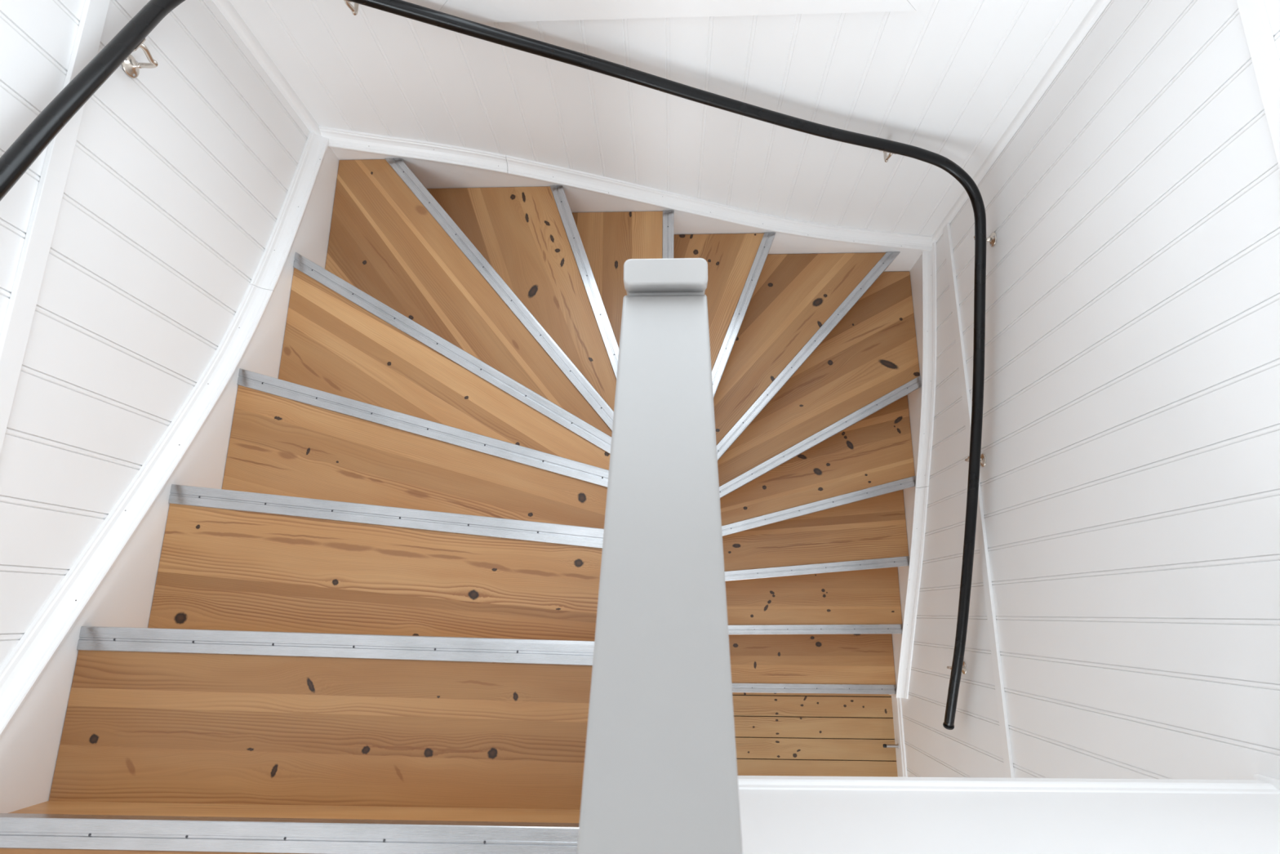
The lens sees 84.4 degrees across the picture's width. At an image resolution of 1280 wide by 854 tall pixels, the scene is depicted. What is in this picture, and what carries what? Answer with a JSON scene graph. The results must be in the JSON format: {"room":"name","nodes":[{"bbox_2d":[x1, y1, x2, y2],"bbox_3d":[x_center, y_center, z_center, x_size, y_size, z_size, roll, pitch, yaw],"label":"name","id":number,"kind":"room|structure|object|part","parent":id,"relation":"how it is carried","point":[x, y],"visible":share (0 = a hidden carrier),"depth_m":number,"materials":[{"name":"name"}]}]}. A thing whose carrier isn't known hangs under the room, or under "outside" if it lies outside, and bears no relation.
{"room":"stairwell","nodes":[
{"label":"stairwell","id":0,"kind":"room"},
{"bbox_2d":[0,0,310,666],"bbox_3d":[-1.268,1.156,1.208,0.120,5.450,5.160,0,75,2],"label":"wall","id":1,"kind":"structure","parent":0,"point":[181,172],"depth_m":1.62,"materials":[{"name":"white paint"}]},
{"bbox_2d":[0,0,110,453],"bbox_3d":[-1.210,1.122,1.017,0.011,0.047,4.930,0,75,2],"label":"trim","id":2,"kind":"structure","parent":1,"relation":"attached to","point":[16,327],"depth_m":1.41,"materials":[{"name":"white paint"}]},
{"bbox_2d":[0,0,996,729],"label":"handrail","id":3,"kind":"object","parent":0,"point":[475,11],"depth_m":2.00,"materials":[{"name":"black metal"}]},
{"bbox_3d":[-1.183,-0.847,1.656,0.028,0.054,0.054,0,75,2],"label":"wall plate","id":4,"kind":"part","parent":3,"relation":"part of","materials":[{"name":"silver metal"}]},
{"bbox_3d":[0.065,-0.069,2.104,2.480,2.361,2.117,0,75,2],"label":"handrail","id":5,"kind":"part","parent":3,"relation":"part of","materials":[{"name":"black metal"}]},
{"bbox_3d":[1.329,0.997,2.929,0.028,0.054,0.054,0,75,2],"label":"wall plate","id":6,"kind":"part","parent":3,"relation":"part of","materials":[{"name":"silver metal"}]},
{"bbox_3d":[1.318,0.130,2.743,0.028,0.054,0.054,0,75,2],"label":"wall plate","id":7,"kind":"part","parent":3,"relation":"part of","materials":[{"name":"silver metal"}]},
{"bbox_3d":[1.311,-0.704,2.650,0.028,0.054,0.054,0,75,2],"label":"wall plate","id":8,"kind":"part","parent":3,"relation":"part of","materials":[{"name":"silver metal"}]},
{"bbox_2d":[228,0,1096,235],"bbox_3d":[0.048,-1.344,1.811,2.680,5.450,0.200,0,75,2],"label":"wall","id":9,"kind":"structure","parent":0,"point":[947,78],"depth_m":2.32,"materials":[{"name":"white paint"}]},
{"bbox_2d":[212,0,320,135],"bbox_3d":[-1.218,-1.484,0.865,0.027,3.450,0.027,0,75,2],"label":"trim","id":10,"kind":"structure","parent":9,"relation":"attached to","point":[225,7],"depth_m":2.19,"materials":[{"name":"white paint"}]},
{"bbox_2d":[931,0,1110,243],"bbox_3d":[1.252,-1.387,1.178,0.022,4.300,0.022,0,75,2],"label":"trim","id":11,"kind":"structure","parent":9,"relation":"attached to","point":[1098,7],"depth_m":2.33,"materials":[{"name":"white paint"}]},
{"bbox_2d":[732,692,897,776],"bbox_3d":[0.141,1.786,3.825,2.480,0.040,4.913,0,75,2],"label":"floor","id":12,"kind":"structure","parent":0,"point":[776,734],"depth_m":3.81,"materials":[{"name":"brown wood"}]},
{"bbox_2d":[0,125,936,853],"bbox_3d":[0.082,0.316,2.502,2.480,3.277,2.660,0,75,2],"label":"staircase","id":13,"kind":"structure","parent":12,"relation":"on","point":[345,600],"depth_m":1.93,"materials":[{"name":"brown wood"}]},
{"bbox_3d":[-1.179,0.387,1.403,0.048,1.090,1.948,0,75,2],"label":"moulding","id":14,"kind":"part","parent":13,"relation":"part of","materials":[{"name":"white paint"}]},
{"bbox_3d":[-1.145,-0.742,2.341,0.048,0.256,0.711,0,75,2],"label":"moulding","id":15,"kind":"part","parent":13,"relation":"part of","materials":[{"name":"white paint"}]},
{"bbox_3d":[-0.834,-1.015,2.597,0.652,0.242,0.048,0,75,2],"label":"moulding","id":16,"kind":"part","parent":13,"relation":"part of","materials":[{"name":"white paint"}]},
{"bbox_3d":[0.423,-0.914,2.950,1.826,0.697,0.048,0,75,2],"label":"moulding","id":17,"kind":"part","parent":13,"relation":"part of","materials":[{"name":"white paint"}]},
{"bbox_3d":[1.341,0.842,3.491,0.048,0.626,0.999,0,75,2],"label":"moulding","id":18,"kind":"part","parent":13,"relation":"part of","materials":[{"name":"white paint"}]},
{"bbox_3d":[1.329,-0.286,3.290,0.048,0.439,1.078,0,75,2],"label":"moulding","id":19,"kind":"part","parent":13,"relation":"part of","materials":[{"name":"white paint"}]},
{"bbox_2d":[577,257,742,853],"bbox_3d":[0.079,0.693,2.069,0.133,3.914,1.312,0,75,2],"label":"newel post","id":20,"kind":"object","parent":12,"relation":"on","point":[660,776],"visible":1,"depth_m":0.68,"materials":[{"name":"grey paint"}]},
{"bbox_3d":[0.102,0.178,2.583,0.126,3.180,0.057,0,75,2],"label":"newel post","id":21,"kind":"part","parent":20,"relation":"part of","materials":[{"name":"white paint"}]},
{"bbox_2d":[738,789,1279,853],"bbox_3d":[0.628,2.108,0.853,1.270,0.508,2.963,0,75,2],"label":"wall","id":22,"kind":"structure","parent":0,"point":[773,821],"depth_m":1.19,"materials":[{"name":"white paint"}]},
{"bbox_2d":[737,775,1279,793],"bbox_3d":[0.643,0.721,1.426,1.264,0.107,0.012,0,75,2],"label":"trim","id":23,"kind":"structure","parent":22,"relation":"attached to","point":[744,782],"depth_m":1.42,"materials":[{"name":"white paint"}]},
{"bbox_2d":[901,0,1279,779],"bbox_3d":[1.330,1.147,1.103,0.120,5.450,5.160,0,75,2],"label":"wall","id":24,"kind":"structure","parent":0,"point":[1130,477],"depth_m":1.90,"materials":[{"name":"white paint"}]},
{"bbox_2d":[883,743,898,748],"bbox_3d":[1.323,1.682,3.726,0.080,0.023,0.023,0,75,2],"label":"door stop","id":25,"kind":"object","parent":24,"relation":"attached to","point":[885,745],"visible":1,"depth_m":3.72,"materials":[{"name":"silver metal"}]},
{"bbox_2d":[891,695,907,777],"bbox_3d":[1.362,2.830,3.418,0.015,0.118,2.880,0,75,2],"label":"baseboard","id":26,"kind":"structure","parent":24,"relation":"attached to","point":[896,702],"depth_m":3.71,"materials":[{"name":"white paint"}]},
{"bbox_2d":[942,222,1014,777],"bbox_3d":[1.320,1.508,2.456,0.012,0.050,4.948,0,75,2],"label":"trim","id":27,"kind":"structure","parent":24,"relation":"attached to","point":[984,560],"depth_m":2.72,"materials":[{"name":"white paint"}]},
{"bbox_2d":[1235,0,1279,169],"bbox_3d":[1.258,1.120,0.945,0.011,0.047,4.930,0,75,2],"label":"trim","id":28,"kind":"structure","parent":24,"relation":"attached to","point":[1260,38],"depth_m":1.43,"materials":[{"name":"white paint"}]},
{"bbox_2d":[1253,773,1279,790],"bbox_3d":[1.266,0.659,1.195,0.012,0.555,0.022,0,75,2],"label":"trim","id":29,"kind":"structure","parent":24,"relation":"attached to","point":[1275,782],"depth_m":1.43,"materials":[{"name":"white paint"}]}
]}

